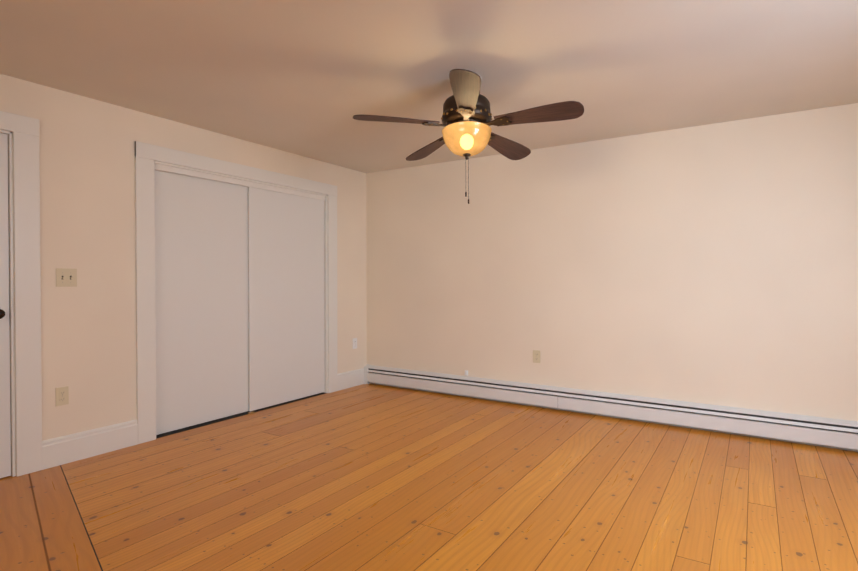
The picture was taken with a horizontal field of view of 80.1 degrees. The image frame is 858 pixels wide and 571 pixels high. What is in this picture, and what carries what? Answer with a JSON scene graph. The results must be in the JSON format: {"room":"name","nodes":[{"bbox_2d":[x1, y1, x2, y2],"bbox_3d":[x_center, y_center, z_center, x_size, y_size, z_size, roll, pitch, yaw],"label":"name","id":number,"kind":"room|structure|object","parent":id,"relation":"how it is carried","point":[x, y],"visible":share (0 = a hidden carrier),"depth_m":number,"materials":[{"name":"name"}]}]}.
{"room":"empty bedroom","nodes":[
{"label":"empty bedroom","id":0,"kind":"room"},
{"bbox_2d":[0,74,366,440],"bbox_3d":[-2.455,-0.049,3.130,0.120,2.360,6.560,0,1,33],"label":"wall","id":1,"kind":"structure","parent":0,"point":[87,221],"depth_m":3.42,"materials":[{"name":"beige paint"}]},
{"bbox_2d":[0,133,10,477],"bbox_3d":[-2.669,0.123,2.675,0.104,2.011,0.777,0,1,33],"label":"entry door","id":2,"kind":"structure","parent":1,"relation":"in","point":[5,449],"depth_m":2.99,"materials":[{"name":"white paint"}]},
{"bbox_2d":[0,111,41,476],"bbox_3d":[-2.714,0.066,2.703,0.143,2.140,1.070,0,1,33],"label":"door frame","id":3,"kind":"structure","parent":1,"relation":"attached to","point":[21,132],"depth_m":3.05,"materials":[{"name":"white paint"}]},
{"bbox_2d":[55,386,68,405],"bbox_3d":[-2.320,0.700,3.231,0.009,0.115,0.070,0,1,33],"label":"outlet","id":4,"kind":"object","parent":1,"relation":"attached to","point":[62,395],"visible":1,"depth_m":3.23,"materials":[{"name":"beige plastic"}]},
{"bbox_2d":[56,268,76,286],"bbox_3d":[-2.299,-0.050,3.244,0.019,0.115,0.116,0,1,33],"label":"double light switch","id":5,"kind":"object","parent":1,"relation":"attached to","point":[66,277],"visible":1,"depth_m":3.25,"materials":[{"name":"beige plastic"}]},
{"bbox_2d":[155,170,248,434],"bbox_3d":[-1.812,0.110,4.143,0.032,1.993,0.884,0,1,33],"label":"closet door","id":6,"kind":"structure","parent":1,"relation":"in","point":[201,296],"depth_m":4.08,"materials":[{"name":"white paint"}]},
{"bbox_2d":[42,368,363,469],"bbox_3d":[-2.397,1.044,3.106,0.018,0.175,6.320,0,1,33],"label":"baseboard","id":7,"kind":"structure","parent":1,"relation":"attached to","point":[61,450],"depth_m":3.39,"materials":[{"name":"white paint"}]},
{"bbox_2d":[135,141,337,443],"bbox_3d":[-1.565,0.044,4.504,0.143,2.140,2.052,0,1,33],"label":"trim","id":8,"kind":"structure","parent":1,"relation":"attached to","point":[150,159],"depth_m":3.75,"materials":[{"name":"white paint"}]},
{"bbox_2d":[156,392,324,437],"bbox_3d":[-1.577,1.112,4.525,0.115,0.004,1.766,0,1,33],"label":"trim","id":9,"kind":"structure","parent":1,"relation":"attached to","point":[199,425],"depth_m":4.25,"materials":[{"name":"black"}]},
{"bbox_2d":[248,187,324,410],"bbox_3d":[-1.326,0.102,4.850,0.016,1.993,0.921,0,1,33],"label":"closet door","id":10,"kind":"structure","parent":1,"relation":"in","point":[286,291],"depth_m":4.79,"materials":[{"name":"white paint"}]},
{"bbox_2d":[353,338,356,348],"bbox_3d":[-0.811,0.635,5.596,0.009,0.115,0.070,0,1,33],"label":"outlet","id":11,"kind":"object","parent":1,"relation":"attached to","point":[354,343],"visible":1,"depth_m":5.59,"materials":[{"name":"white plastic"}]},
{"bbox_2d":[0,0,857,172],"bbox_3d":[-0.574,-1.264,1.916,6.240,0.100,6.560,0,1,33],"label":"ceiling","id":12,"kind":"structure","parent":0,"point":[308,78],"depth_m":2.81,"materials":[{"name":"paint"}]},
{"bbox_2d":[353,69,583,203],"bbox_3d":[0.260,-0.848,3.006,1.262,0.760,1.259,-3,-6,32],"label":"ceiling fan","id":13,"kind":"object","parent":12,"relation":"attached to","point":[468,121],"visible":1,"depth_m":2.89,"materials":[{"name":"brown wood"}]},
{"bbox_2d":[0,383,857,570],"bbox_3d":[-0.583,1.186,1.951,6.220,0.080,6.520,0,1,33],"label":"floor","id":14,"kind":"structure","parent":0,"point":[370,477],"depth_m":2.74,"materials":[{"name":"brown wood"}]},
{"bbox_2d":[60,465,102,570],"bbox_3d":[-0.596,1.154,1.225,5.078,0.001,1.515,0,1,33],"label":"trim","id":15,"kind":"structure","parent":14,"relation":"on","point":[82,521],"depth_m":2.44,"materials":[{"name":"black wood"}]},
{"bbox_2d":[364,364,857,451],"bbox_3d":[1.456,1.011,4.356,5.154,0.210,0.067,0,1,33],"label":"radiator","id":16,"kind":"object","parent":14,"relation":"on","point":[818,431],"visible":1,"depth_m":4.16,"materials":[{"name":"white metal"}]},
{"bbox_2d":[366,103,857,420],"bbox_3d":[1.557,-0.064,4.390,5.290,2.360,0.120,0,1,33],"label":"wall","id":17,"kind":"structure","parent":0,"point":[715,264],"depth_m":4.19,"materials":[{"name":"beige paint"}]},
{"bbox_2d":[533,350,539,362],"bbox_3d":[0.987,0.652,4.686,0.070,0.115,0.009,0,1,33],"label":"outlet","id":18,"kind":"object","parent":17,"relation":"attached to","point":[536,356],"visible":1,"depth_m":4.68,"materials":[{"name":"beige plastic"}]}
]}

